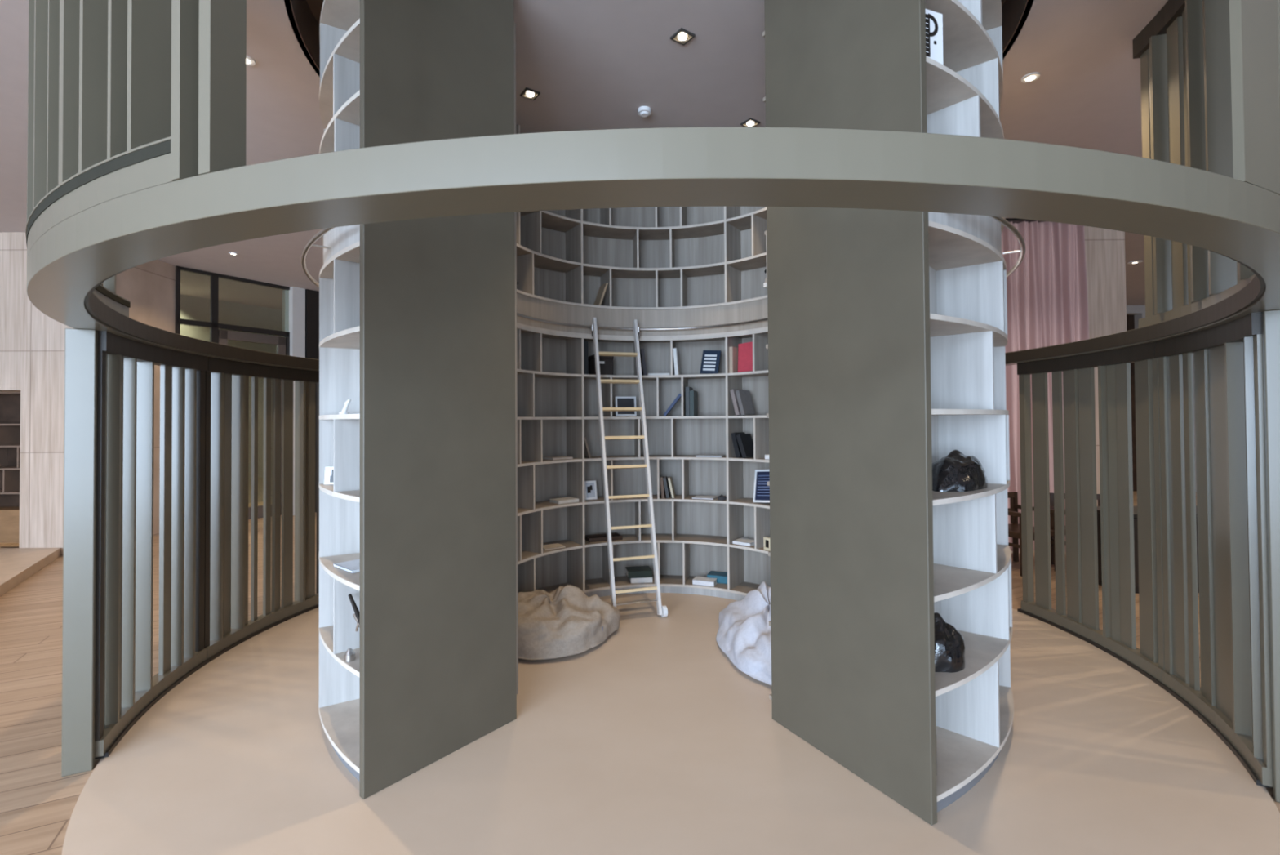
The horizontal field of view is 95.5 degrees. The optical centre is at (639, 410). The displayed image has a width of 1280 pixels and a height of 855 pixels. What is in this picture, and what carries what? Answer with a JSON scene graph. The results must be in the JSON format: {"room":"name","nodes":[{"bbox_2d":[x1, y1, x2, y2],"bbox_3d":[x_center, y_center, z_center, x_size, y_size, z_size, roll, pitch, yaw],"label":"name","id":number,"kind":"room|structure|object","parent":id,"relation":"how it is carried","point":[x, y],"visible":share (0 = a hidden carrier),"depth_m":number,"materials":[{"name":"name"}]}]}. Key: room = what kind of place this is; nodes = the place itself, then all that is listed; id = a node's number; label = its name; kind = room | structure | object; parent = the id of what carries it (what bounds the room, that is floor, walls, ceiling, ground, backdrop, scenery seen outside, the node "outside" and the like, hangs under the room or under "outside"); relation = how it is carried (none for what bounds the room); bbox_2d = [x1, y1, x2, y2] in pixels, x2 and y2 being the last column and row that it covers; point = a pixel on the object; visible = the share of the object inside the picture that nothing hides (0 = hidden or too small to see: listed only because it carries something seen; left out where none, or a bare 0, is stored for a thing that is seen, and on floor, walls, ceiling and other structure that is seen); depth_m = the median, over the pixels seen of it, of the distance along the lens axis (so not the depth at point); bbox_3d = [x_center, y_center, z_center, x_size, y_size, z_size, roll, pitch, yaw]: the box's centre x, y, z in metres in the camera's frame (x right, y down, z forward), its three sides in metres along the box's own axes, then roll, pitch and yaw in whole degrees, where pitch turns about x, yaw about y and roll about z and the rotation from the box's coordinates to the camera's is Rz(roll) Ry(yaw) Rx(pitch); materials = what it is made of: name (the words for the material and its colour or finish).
{"room":"library","nodes":[
{"label":"library","id":0,"kind":"room"},
{"bbox_2d":[0,547,60,595],"bbox_3d":[-8.623,1.707,5.095,8.330,0.105,4.060,0,-1,0],"label":"step","id":1,"kind":"structure","parent":0,"point":[17,565],"depth_m":6.42,"materials":[{"name":"brown wood"}]},
{"bbox_2d":[0,231,75,555],"bbox_3d":[-9.952,-0.193,7.305,6.100,3.990,0.300,0,-1,0],"label":"wall","id":2,"kind":"structure","parent":0,"point":[32,343],"depth_m":7.16,"materials":[{"name":"wood"}]},
{"bbox_2d":[0,391,20,542],"bbox_3d":[-8.275,0.724,7.616,1.320,1.932,0.350,0,-1,0],"label":"bookcase","id":3,"kind":"object","parent":2,"relation":"attached to","point":[10,402],"visible":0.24,"depth_m":7.62,"materials":[{"name":"brown wood"}]},
{"bbox_2d":[0,294,282,502],"bbox_3d":[-8.600,-0.153,10.536,0.100,3.990,4.700,-1,-1,30],"label":"wall","id":4,"kind":"structure","parent":0,"point":[192,308],"depth_m":11.71,"materials":[{"name":"white paint"}]},
{"bbox_2d":[115,259,175,536],"bbox_3d":[-7.052,-0.203,7.955,0.300,3.990,1.600,0,-1,0],"label":"wall","id":5,"kind":"structure","parent":0,"point":[149,286],"depth_m":8.37,"materials":[{"name":"wood"}]},
{"bbox_2d":[175,265,289,355],"bbox_3d":[-6.574,-0.183,9.480,0.060,3.990,1.690,-1,-1,30],"label":"window","id":6,"kind":"structure","parent":5,"relation":"in","point":[214,326],"depth_m":9.20,"materials":[{"name":"black metal"}]},
{"bbox_2d":[217,329,285,519],"bbox_3d":[-6.419,0.253,9.663,0.143,3.080,1.030,-1,-1,30],"label":"door","id":7,"kind":"structure","parent":6,"relation":"attached to","point":[224,335],"depth_m":9.74,"materials":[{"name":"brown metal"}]},
{"bbox_2d":[282,286,305,515],"bbox_3d":[-6.141,-0.174,10.310,0.320,3.990,0.220,-1,-1,30],"label":"wall","id":8,"kind":"structure","parent":0,"point":[294,299],"depth_m":10.23,"materials":[{"name":"white paint"}]},
{"bbox_2d":[305,288,319,511],"bbox_3d":[-6.012,-0.172,10.513,0.340,3.990,0.220,-1,-1,30],"label":"trim","id":9,"kind":"structure","parent":8,"relation":"attached to","point":[312,297],"depth_m":10.45,"materials":[{"name":"black metal"}]},
{"bbox_2d":[0,0,1168,310],"bbox_3d":[0.483,-2.332,4.036,27.000,0.041,20.000,0,-1,0],"label":"ceiling","id":10,"kind":"structure","parent":0,"point":[1086,93],"depth_m":4.10,"materials":[{"name":"paint"}]},
{"bbox_2d":[246,55,255,66],"bbox_3d":[-2.576,-2.288,3.796,0.110,0.013,0.110,0,-1,0],"label":"recessed light","id":11,"kind":"object","parent":10,"relation":"in","point":[250,61],"visible":0.44,"depth_m":3.80,"materials":[{"name":"beige"}]},
{"bbox_2d":[520,87,540,100],"bbox_3d":[-0.796,-2.294,4.216,0.110,0.013,0.110,0,-1,-35],"label":"recessed light","id":12,"kind":"object","parent":10,"relation":"in","point":[528,93],"visible":1,"depth_m":4.21,"materials":[{"name":"beige"}]},
{"bbox_2d":[637,106,650,117],"bbox_3d":[0.034,-2.280,4.445,0.100,0.045,0.100,0,-1,0],"label":"smoke detector","id":13,"kind":"object","parent":10,"relation":"attached to","point":[642,111],"visible":1,"depth_m":4.42,"materials":[{"name":"white plastic"}]},
{"bbox_2d":[284,0,1034,76],"bbox_3d":[0.110,-2.476,4.254,4.660,0.340,4.660,0,-1,0],"label":"trim","id":14,"kind":"structure","parent":10,"relation":"attached to","point":[306,13],"depth_m":3.69,"materials":[{"name":"black"}]},
{"bbox_2d":[670,27,695,45],"bbox_3d":[0.264,-2.311,3.596,0.110,0.013,0.110,0,-1,-35],"label":"recessed light","id":15,"kind":"object","parent":10,"relation":"in","point":[682,36],"visible":1,"depth_m":3.59,"materials":[{"name":"beige"}]},
{"bbox_2d":[740,117,759,127],"bbox_3d":[0.884,-2.299,4.656,0.110,0.013,0.110,0,-1,-35],"label":"recessed light","id":16,"kind":"object","parent":10,"relation":"in","point":[750,122],"visible":0.94,"depth_m":4.64,"materials":[{"name":"beige"}]},
{"bbox_2d":[1005,217,1044,223],"bbox_3d":[4.419,-2.279,7.045,1.870,0.030,0.220,0,-1,0],"label":"track","id":17,"kind":"object","parent":10,"relation":"attached to","point":[1009,220],"visible":0.07,"depth_m":6.94,"materials":[{"name":"black metal"}]},
{"bbox_2d":[1001,220,1088,552],"bbox_3d":[4.438,-0.295,6.975,1.808,3.940,0.149,0,-1,3],"label":"curtain","id":18,"kind":"object","parent":17,"relation":"hanging from","point":[1047,303],"visible":0.23,"depth_m":6.96,"materials":[{"name":"pink fabric"}]},
{"bbox_2d":[1021,72,1039,83],"bbox_3d":[2.724,-2.321,4.056,0.110,0.013,0.110,0,-1,0],"label":"recessed light","id":19,"kind":"object","parent":10,"relation":"in","point":[1032,77],"visible":1,"depth_m":4.04,"materials":[{"name":"beige"}]},
{"bbox_2d":[1127,260,1142,264],"bbox_3d":[7.614,-2.281,8.945,0.180,0.013,0.180,0,-1,0],"label":"recessed light","id":20,"kind":"object","parent":10,"relation":"in","point":[1135,261],"visible":1,"depth_m":8.93,"materials":[{"name":"beige"}]},
{"bbox_2d":[0,490,1279,854],"bbox_3d":[0.512,1.727,3.974,27.000,0.100,20.000,0,-1,0],"label":"floor","id":21,"kind":"structure","parent":0,"point":[37,803],"depth_m":3.45,"materials":[{"name":"brown wood"}]},
{"bbox_2d":[61,328,97,776],"bbox_3d":[-2.623,0.648,2.723,0.108,2.064,0.034,0,-1,-28],"label":"support post","id":22,"kind":"object","parent":21,"relation":"on","point":[81,345],"visible":1,"depth_m":2.71,"materials":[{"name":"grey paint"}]},
{"bbox_2d":[26,127,1279,370],"bbox_3d":[0.125,-0.428,4.223,6.300,0.096,6.300,0,-1,0],"label":"beam","id":23,"kind":"structure","parent":22,"relation":"on","point":[1237,220],"depth_m":1.19,"materials":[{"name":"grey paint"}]},
{"bbox_2d":[25,0,199,317],"bbox_3d":[-1.951,-1.409,2.103,2.456,1.830,0.362,-1,-1,44],"label":"slatted screen","id":24,"kind":"object","parent":23,"relation":"on","point":[113,85],"visible":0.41,"depth_m":1.46,"materials":[{"name":"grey metal"}]},
{"bbox_2d":[198,0,246,174],"bbox_3d":[-0.937,-1.429,1.310,0.036,1.830,0.080,-1,-1,20],"label":"end post","id":25,"kind":"object","parent":23,"relation":"on","point":[222,56],"visible":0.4,"depth_m":1.28,"materials":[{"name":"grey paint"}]},
{"bbox_2d":[1132,0,1279,328],"bbox_3d":[2.482,-1.435,2.472,0.403,1.830,2.706,-1,-1,37],"label":"slatted screen","id":26,"kind":"object","parent":23,"relation":"on","point":[1184,52],"visible":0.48,"depth_m":3.19,"materials":[{"name":"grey metal"}]},
{"bbox_2d":[1229,0,1279,195],"bbox_3d":[1.474,-1.444,1.406,0.200,1.830,0.020,0,-1,-26],"label":"end post","id":27,"kind":"object","parent":23,"relation":"on","point":[1254,26],"visible":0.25,"depth_m":1.37,"materials":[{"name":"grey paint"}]},
{"bbox_2d":[61,592,1279,854],"bbox_3d":[0.140,1.673,4.191,6.120,0.020,6.120,0,-1,0],"label":"platform","id":28,"kind":"object","parent":21,"relation":"on","point":[648,739],"visible":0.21,"depth_m":2.62,"materials":[{"name":"beige wood"}]},
{"bbox_2d":[94,604,319,759],"bbox_3d":[-2.798,1.671,4.053,0.367,0.022,2.612,0,-1,-3],"label":"floor track","id":29,"kind":"object","parent":28,"relation":"on","point":[173,685],"visible":0.38,"depth_m":3.63,"materials":[{"name":"black metal"}]},
{"bbox_2d":[94,330,208,757],"bbox_3d":[-2.794,0.638,3.316,0.140,2.022,1.193,0,-1,-17],"label":"slatted screen","id":30,"kind":"object","parent":29,"relation":"on","point":[126,684],"visible":0.95,"depth_m":3.28,"materials":[{"name":"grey metal"}]},
{"bbox_2d":[204,356,319,658],"bbox_3d":[-2.900,0.657,4.531,0.140,2.022,1.287,-1,-1,6],"label":"slatted screen","id":31,"kind":"object","parent":29,"relation":"on","point":[226,622],"visible":0.91,"depth_m":4.45,"materials":[{"name":"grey metal"}]},
{"bbox_2d":[318,0,359,780],"bbox_3d":[-1.230,-0.430,4.631,1.472,4.220,3.994,-1,-1,17],"label":"bookcase","id":32,"kind":"object","parent":28,"relation":"on","point":[340,20],"visible":0.16,"depth_m":2.94,"materials":[{"name":"white wood"}]},
{"bbox_2d":[301,226,335,287],"bbox_3d":[-1.359,-0.784,4.674,1.380,0.022,4.124,-1,-1,17],"label":"ladder rail","id":33,"kind":"object","parent":32,"relation":"attached to","point":[323,231],"visible":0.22,"depth_m":2.87,"materials":[{"name":"metal"}]},
{"bbox_2d":[323,466,333,484],"bbox_3d":[-1.619,0.340,3.051,0.070,0.092,0.021,0,-1,0],"label":"picture card","id":34,"kind":"object","parent":32,"relation":"on","point":[328,474],"visible":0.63,"depth_m":3.05,"materials":[{"name":"paper"}]},
{"bbox_2d":[329,469,333,482],"bbox_3d":[-1.605,0.341,3.048,0.035,0.067,0.015,0,-1,0],"label":"print","id":35,"kind":"object","parent":34,"relation":"attached to","point":[331,470],"depth_m":3.04,"materials":[{"name":"grey paper"}]},
{"bbox_2d":[338,398,351,413],"bbox_3d":[-1.462,-0.021,2.877,0.053,0.078,0.043,-1,-1,32],"label":"figurine","id":36,"kind":"object","parent":32,"relation":"on","point":[347,402],"visible":0.84,"depth_m":2.87,"materials":[{"name":"white ceramic"}]},
{"bbox_2d":[333,559,359,573],"bbox_3d":[-1.392,0.762,2.864,0.210,0.012,0.140,-1,-1,40],"label":"magazine","id":37,"kind":"object","parent":32,"relation":"on","point":[353,566],"visible":0.68,"depth_m":2.84,"materials":[{"name":"paper"}]},
{"bbox_2d":[344,648,355,662],"bbox_3d":[-1.329,1.114,2.662,0.044,0.050,0.044,0,-1,0],"label":"trinket","id":38,"kind":"object","parent":32,"relation":"on","point":[349,655],"visible":1,"depth_m":2.65,"materials":[{"name":"metal"}]},
{"bbox_2d":[348,593,359,631],"bbox_3d":[-1.274,1.000,2.663,0.275,0.275,0.090,-1,-1,42],"label":"sculpture","id":39,"kind":"object","parent":32,"relation":"on","point":[357,615],"visible":0.33,"depth_m":2.70,"materials":[{"name":"black metal"}]},
{"bbox_2d":[359,0,516,799],"bbox_3d":[-0.945,-0.460,2.835,0.036,4.220,0.835,-1,-1,38],"label":"partition panel","id":40,"kind":"object","parent":28,"relation":"on","point":[437,664],"visible":1,"depth_m":2.76,"materials":[{"name":"grey paint"}]},
{"bbox_2d":[517,584,620,659],"bbox_3d":[-0.575,1.488,4.286,0.845,0.363,0.930,0,-1,0],"label":"bean bag","id":41,"kind":"object","parent":28,"relation":"on","point":[564,621],"visible":0.8,"depth_m":4.03,"materials":[{"name":"beige fabric"}]},
{"bbox_2d":[591,317,667,617],"bbox_3d":[-0.116,0.423,4.937,0.482,2.505,0.655,0,-1,-18],"label":"library ladder","id":42,"kind":"object","parent":28,"relation":"on","point":[661,610],"visible":0.85,"depth_m":4.91,"materials":[{"name":"metal"}]},
{"bbox_2d":[514,22,771,699],"bbox_3d":[0.125,-0.320,4.327,2.980,3.970,2.769,0,-1,0],"label":"bookcase","id":43,"kind":"object","parent":28,"relation":"on","point":[662,267],"visible":0.38,"depth_m":5.38,"materials":[{"name":"grey wood"}]},
{"bbox_2d":[542,542,565,550],"bbox_3d":[-0.771,1.185,5.078,0.190,0.014,0.150,0,-1,-35],"label":"book","id":44,"kind":"object","parent":43,"relation":"on","point":[556,545],"visible":0.84,"depth_m":5.05,"materials":[{"name":"paper"}]},
{"bbox_2d":[542,455,573,460],"bbox_3d":[-0.727,0.418,5.147,0.210,0.020,0.160,0,-1,-42],"label":"book","id":45,"kind":"object","parent":43,"relation":"on","point":[553,458],"visible":0.93,"depth_m":5.10,"materials":[{"name":"paper"}]},
{"bbox_2d":[549,496,578,503],"bbox_3d":[-0.676,0.798,5.183,0.210,0.030,0.160,0,-1,-40],"label":"book","id":46,"kind":"object","parent":43,"relation":"on","point":[562,500],"visible":1,"depth_m":5.14,"materials":[{"name":"paper"}]},
{"bbox_2d":[583,341,588,374],"bbox_3d":[-0.539,-0.476,5.328,0.045,0.300,0.203,0,-1,-31],"label":"book","id":47,"kind":"object","parent":43,"relation":"on","point":[585,343],"visible":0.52,"depth_m":5.24,"materials":[{"name":"paper"}]},
{"bbox_2d":[584,436,591,457],"bbox_3d":[-0.516,0.330,5.310,0.070,0.197,0.173,0,-1,-29],"label":"book","id":48,"kind":"object","parent":43,"relation":"on","point":[587,455],"visible":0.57,"depth_m":5.25,"materials":[{"name":"paper"}]},
{"bbox_2d":[584,480,597,499],"bbox_3d":[-0.457,0.728,5.343,0.120,0.170,0.043,0,-1,-27],"label":"framed picture","id":49,"kind":"object","parent":43,"relation":"on","point":[590,487],"visible":0.9,"depth_m":5.34,"materials":[{"name":"white metal"}]},
{"bbox_2d":[586,484,592,493],"bbox_3d":[-0.461,0.719,5.337,0.048,0.068,0.017,0,-1,-27],"label":"print","id":50,"kind":"object","parent":49,"relation":"attached to","point":[589,487],"depth_m":5.34,"materials":[{"name":"black paper"}]},
{"bbox_2d":[593,282,608,305],"bbox_3d":[-0.370,-1.067,5.409,0.096,0.222,0.173,0,-1,-24],"label":"book","id":51,"kind":"object","parent":43,"relation":"on","point":[602,288],"visible":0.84,"depth_m":5.37,"materials":[{"name":"paper"}]},
{"bbox_2d":[588,354,613,374],"bbox_3d":[-0.366,-0.420,5.436,0.186,0.190,0.209,0,-1,-22],"label":"storage box","id":52,"kind":"object","parent":43,"relation":"on","point":[606,362],"visible":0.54,"depth_m":5.36,"materials":[{"name":"black"}]},
{"bbox_2d":[584,532,622,542],"bbox_3d":[-0.342,1.177,5.413,0.320,0.035,0.170,0,-1,-21],"label":"tray","id":53,"kind":"object","parent":43,"relation":"on","point":[615,535],"visible":0.87,"depth_m":5.38,"materials":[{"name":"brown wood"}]},
{"bbox_2d":[614,395,636,416],"bbox_3d":[-0.135,-0.042,5.518,0.200,0.191,0.053,0,-1,-11],"label":"framed picture","id":54,"kind":"object","parent":43,"relation":"on","point":[620,401],"visible":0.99,"depth_m":5.51},
{"bbox_2d":[629,576,652,582],"bbox_3d":[0.008,1.567,5.461,0.200,0.050,0.170,0,-1,-6],"label":"book","id":55,"kind":"object","parent":43,"relation":"on","point":[637,580],"visible":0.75,"depth_m":5.38,"materials":[{"name":"paper"}]},
{"bbox_2d":[625,565,652,577],"bbox_3d":[-0.014,1.511,5.459,0.225,0.060,0.170,0,-1,-11],"label":"book","id":56,"kind":"object","parent":55,"relation":"on","point":[640,571],"visible":1,"depth_m":5.39,"materials":[{"name":"paper"}]},
{"bbox_2d":[516,269,768,330],"bbox_3d":[0.115,-0.765,4.312,2.302,0.022,2.099,0,-1,0],"label":"ladder rail","id":57,"kind":"object","parent":43,"relation":"attached to","point":[517,313],"visible":0.44,"depth_m":5.16,"materials":[{"name":"metal"}]},
{"bbox_2d":[640,348,646,375],"bbox_3d":[0.029,-0.453,5.499,0.056,0.252,0.183,0,-1,-4],"label":"book","id":58,"kind":"object","parent":43,"relation":"on","point":[642,350],"visible":0.79,"depth_m":5.41,"materials":[{"name":"paper"}]},
{"bbox_2d":[648,373,669,375],"bbox_3d":[0.178,-0.340,5.486,0.200,0.022,0.150,0,-1,2],"label":"book","id":59,"kind":"object","parent":43,"relation":"on","point":[649,374],"visible":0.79,"depth_m":5.41,"materials":[{"name":"paper"}]},
{"bbox_2d":[660,475,665,497],"bbox_3d":[0.213,0.715,5.472,0.042,0.192,0.163,0,-1,4],"label":"book","id":60,"kind":"object","parent":43,"relation":"on","point":[662,485],"visible":1,"depth_m":5.39,"materials":[{"name":"paper"}]},
{"bbox_2d":[662,475,670,497],"bbox_3d":[0.251,0.715,5.469,0.059,0.192,0.163,-1,-1,6],"label":"book","id":61,"kind":"object","parent":43,"relation":"on","point":[664,478],"visible":1,"depth_m":5.39,"materials":[{"name":"paper"}]},
{"bbox_2d":[667,475,675,497],"bbox_3d":[0.298,0.715,5.463,0.059,0.190,0.163,-1,-1,8],"label":"book","id":62,"kind":"object","parent":43,"relation":"on","point":[669,478],"visible":1,"depth_m":5.39,"materials":[{"name":"paper"}]},
{"bbox_2d":[663,393,681,416],"bbox_3d":[0.309,-0.056,5.481,0.174,0.213,0.173,0,-1,5],"label":"book","id":63,"kind":"object","parent":43,"relation":"on","point":[679,395],"visible":0.95,"depth_m":5.39,"materials":[{"name":"paper"}]},
{"bbox_2d":[672,347,680,374],"bbox_3d":[0.347,-0.456,5.483,0.049,0.252,0.183,-1,-1,10],"label":"book","id":64,"kind":"object","parent":43,"relation":"on","point":[676,355],"visible":0.84,"depth_m":5.39,"materials":[{"name":"paper"}]},
{"bbox_2d":[685,386,692,416],"bbox_3d":[0.461,-0.086,5.447,0.035,0.270,0.173,-1,-1,15],"label":"book","id":65,"kind":"object","parent":43,"relation":"on","point":[687,388],"visible":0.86,"depth_m":5.36,"materials":[{"name":"paper"}]},
{"bbox_2d":[689,390,697,416],"bbox_3d":[0.502,-0.069,5.435,0.038,0.235,0.173,-1,-1,17],"label":"book","id":66,"kind":"object","parent":43,"relation":"on","point":[693,394],"visible":1,"depth_m":5.36,"materials":[{"name":"paper"}]},
{"bbox_2d":[692,495,716,499],"bbox_3d":[0.601,0.801,5.385,0.200,0.012,0.160,-1,-1,22],"label":"book","id":67,"kind":"object","parent":43,"relation":"on","point":[708,497],"visible":0.98,"depth_m":5.34,"materials":[{"name":"paper"}]},
{"bbox_2d":[692,576,717,586],"bbox_3d":[0.596,1.564,5.335,0.200,0.045,0.120,-1,-1,22],"label":"book","id":68,"kind":"object","parent":43,"relation":"on","point":[700,580],"visible":1,"depth_m":5.29,"materials":[{"name":"paper"}]},
{"bbox_2d":[695,454,724,457],"bbox_3d":[0.651,0.415,5.369,0.240,0.012,0.160,-1,-1,19],"label":"book","id":69,"kind":"object","parent":43,"relation":"on","point":[697,455],"visible":1,"depth_m":5.31,"materials":[{"name":"paper"}]},
{"bbox_2d":[699,350,721,373],"bbox_3d":[0.655,-0.452,5.397,0.185,0.235,0.078,-1,-1,24],"label":"book","id":70,"kind":"object","parent":43,"relation":"on","point":[710,362],"visible":0.96,"depth_m":5.38,"materials":[{"name":"paper"}]},
{"bbox_2d":[702,354,716,370],"bbox_3d":[0.647,-0.447,5.388,0.126,0.159,0.045,-1,-1,24],"label":"print","id":71,"kind":"object","parent":70,"relation":"attached to","point":[709,361],"depth_m":5.39},
{"bbox_2d":[706,570,727,583],"bbox_3d":[0.741,1.552,5.423,0.200,0.070,0.140,-1,-1,20],"label":"book","id":72,"kind":"object","parent":43,"relation":"on","point":[722,576],"visible":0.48,"depth_m":5.36,"materials":[{"name":"paper"}]},
{"bbox_2d":[728,346,737,373],"bbox_3d":[0.862,-0.454,5.261,0.034,0.235,0.173,-1,-1,35],"label":"book","id":73,"kind":"object","parent":43,"relation":"on","point":[733,351],"visible":0.73,"depth_m":5.20,"materials":[{"name":"paper"}]},
{"bbox_2d":[729,388,742,415],"bbox_3d":[0.897,-0.076,5.239,0.091,0.236,0.183,-1,-1,38],"label":"book","id":74,"kind":"object","parent":43,"relation":"on","point":[733,393],"visible":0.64,"depth_m":5.17,"materials":[{"name":"paper"}]},
{"bbox_2d":[730,431,744,457],"bbox_3d":[0.904,0.306,5.229,0.092,0.223,0.183,-1,-1,38],"label":"book","id":75,"kind":"object","parent":43,"relation":"on","point":[738,453],"visible":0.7,"depth_m":5.16,"materials":[{"name":"paper"}]},
{"bbox_2d":[732,537,754,546],"bbox_3d":[0.945,1.168,5.184,0.175,0.028,0.170,-1,-1,39],"label":"book","id":76,"kind":"object","parent":43,"relation":"on","point":[743,541],"visible":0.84,"depth_m":5.15,"materials":[{"name":"paper"}]},
{"bbox_2d":[736,433,753,457],"bbox_3d":[0.952,0.311,5.191,0.106,0.212,0.183,-1,-1,42],"label":"book","id":77,"kind":"object","parent":43,"relation":"on","point":[745,442],"visible":0.87,"depth_m":5.15,"materials":[{"name":"paper"}]},
{"bbox_2d":[737,342,752,372],"bbox_3d":[0.949,-0.476,5.197,0.164,0.274,0.072,-1,-1,41],"label":"book","id":78,"kind":"object","parent":43,"relation":"on","point":[744,349],"visible":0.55,"depth_m":5.19,"materials":[{"name":"paper"}]},
{"bbox_2d":[735,390,755,415],"bbox_3d":[0.944,-0.071,5.202,0.092,0.226,0.183,-1,-1,41],"label":"book","id":79,"kind":"object","parent":43,"relation":"on","point":[744,397],"visible":1,"depth_m":5.17,"materials":[{"name":"paper"}]},
{"bbox_2d":[752,469,769,502],"bbox_3d":[1.086,0.645,5.000,0.086,0.302,0.274,0,-1,-39],"label":"framed picture","id":80,"kind":"object","parent":43,"relation":"on","point":[761,491],"visible":0.61,"depth_m":5.03},
{"bbox_2d":[756,475,769,495],"bbox_3d":[1.080,0.641,4.996,0.048,0.187,0.185,0,-1,-39],"label":"print","id":81,"kind":"object","parent":80,"relation":"attached to","point":[762,489],"depth_m":5.02},
{"bbox_2d":[763,536,770,551],"bbox_3d":[1.083,1.124,4.924,0.025,0.105,0.070,0,-1,-37],"label":"framed picture","id":82,"kind":"object","parent":43,"relation":"on","point":[766,540],"visible":0.69,"depth_m":4.92,"materials":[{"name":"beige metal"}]},
{"bbox_2d":[715,581,771,684],"bbox_3d":[0.879,1.432,3.991,0.650,0.446,1.263,0,-1,-11],"label":"bean bag","id":83,"kind":"object","parent":28,"relation":"on","point":[744,633],"visible":0.51,"depth_m":3.81,"materials":[{"name":"white fabric"}]},
{"bbox_2d":[764,0,937,825],"bbox_3d":[0.924,-0.475,2.732,0.036,4.220,0.935,0,-1,-28],"label":"partition panel","id":84,"kind":"object","parent":28,"relation":"on","point":[852,623],"visible":1,"depth_m":2.61,"materials":[{"name":"grey paint"}]},
{"bbox_2d":[924,0,1013,811],"bbox_3d":[1.438,-0.451,4.502,1.615,4.220,4.112,0,-1,-12],"label":"bookcase","id":85,"kind":"object","parent":28,"relation":"on","point":[972,553],"visible":0.3,"depth_m":2.77,"materials":[{"name":"white wood"}]},
{"bbox_2d":[924,8,943,65],"bbox_3d":[1.211,-1.550,2.417,0.125,0.225,0.008,0,-1,-21],"label":"sign card","id":86,"kind":"object","parent":85,"relation":"on","point":[934,20],"visible":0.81,"depth_m":2.42,"materials":[{"name":"white paper"}]},
{"bbox_2d":[933,612,964,672],"bbox_3d":[1.330,1.009,2.594,0.265,0.220,0.207,0,-1,-37],"label":"rock","id":87,"kind":"object","parent":85,"relation":"on","point":[949,646],"visible":0.56,"depth_m":2.51,"materials":[{"name":"black stone"}]},
{"bbox_2d":[932,448,987,491],"bbox_3d":[1.495,0.272,2.752,0.455,0.177,0.227,0,-1,-43],"label":"rock","id":88,"kind":"object","parent":85,"relation":"on","point":[957,471],"visible":0.94,"depth_m":2.64,"materials":[{"name":"black stone"}]},
{"bbox_2d":[989,216,1025,277],"bbox_3d":[1.550,-0.807,4.532,1.552,0.022,4.253,0,-1,-12],"label":"ladder rail","id":89,"kind":"object","parent":85,"relation":"attached to","point":[1000,220],"visible":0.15,"depth_m":2.84,"materials":[{"name":"metal"}]},
{"bbox_2d":[1017,608,1272,787],"bbox_3d":[3.050,1.623,3.628,0.320,0.022,2.387,-1,-1,11],"label":"floor track","id":90,"kind":"object","parent":28,"relation":"on","point":[1244,762],"visible":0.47,"depth_m":3.33,"materials":[{"name":"black metal"}]},
{"bbox_2d":[1017,342,1164,681],"bbox_3d":[3.170,0.608,4.125,0.169,2.022,1.355,0,-1,0],"label":"slatted screen","id":91,"kind":"object","parent":90,"relation":"on","point":[1117,635],"visible":0.94,"depth_m":4.10,"materials":[{"name":"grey metal"}]},
{"bbox_2d":[1155,311,1272,786],"bbox_3d":[2.925,0.592,2.956,0.123,2.022,1.076,-1,-1,24],"label":"slatted screen","id":92,"kind":"object","parent":90,"relation":"on","point":[1233,695],"visible":0.91,"depth_m":2.94,"materials":[{"name":"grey metal"}]},
{"bbox_2d":[1007,491,1055,576],"bbox_3d":[4.061,1.297,6.226,0.550,0.780,0.510,0,-1,-20],"label":"wooden chair","id":93,"kind":"object","parent":21,"relation":"on","point":[1014,527],"visible":0.32,"depth_m":6.16,"materials":[{"name":"brown wood"}]},
{"bbox_2d":[1049,492,1100,564],"bbox_3d":[4.728,1.290,6.126,0.550,0.780,0.510,-1,-1,15],"label":"wooden chair","id":94,"kind":"object","parent":21,"relation":"on","point":[1051,494],"visible":0.09,"depth_m":6.40,"materials":[{"name":"brown wood"}]},
{"bbox_2d":[1097,505,1199,592],"bbox_3d":[5.009,1.304,5.530,1.280,0.730,0.480,0,-1,0],"label":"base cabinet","id":95,"kind":"object","parent":21,"relation":"on","point":[1135,508],"visible":0.02,"depth_m":5.32,"materials":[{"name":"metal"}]},
{"bbox_2d":[1262,309,1279,801],"bbox_3d":[2.714,0.606,2.439,0.108,2.064,0.034,-1,-1,34],"label":"support post","id":96,"kind":"object","parent":21,"relation":"on","point":[1270,318],"visible":1,"depth_m":2.45,"materials":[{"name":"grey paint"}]},
{"bbox_2d":[1084,226,1126,506],"bbox_3d":[5.658,-0.303,7.330,0.520,3.990,0.550,0,-1,0],"label":"wall pillar","id":97,"kind":"structure","parent":0,"point":[1104,248],"depth_m":7.07,"materials":[{"name":"wood"}]},
{"bbox_2d":[1126,305,1196,491],"bbox_3d":[9.858,-0.254,12.504,8.280,3.990,0.200,0,-1,0],"label":"wall","id":98,"kind":"structure","parent":0,"point":[1138,311],"depth_m":12.43,"materials":[{"name":"white paint"}]},
{"bbox_2d":[1126,315,1137,490],"bbox_3d":[10.399,-0.255,12.664,0.800,3.990,0.080,0,-1,0],"label":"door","id":99,"kind":"structure","parent":98,"relation":"in","point":[1130,318],"depth_m":12.62,"materials":[{"name":"brown wood"}]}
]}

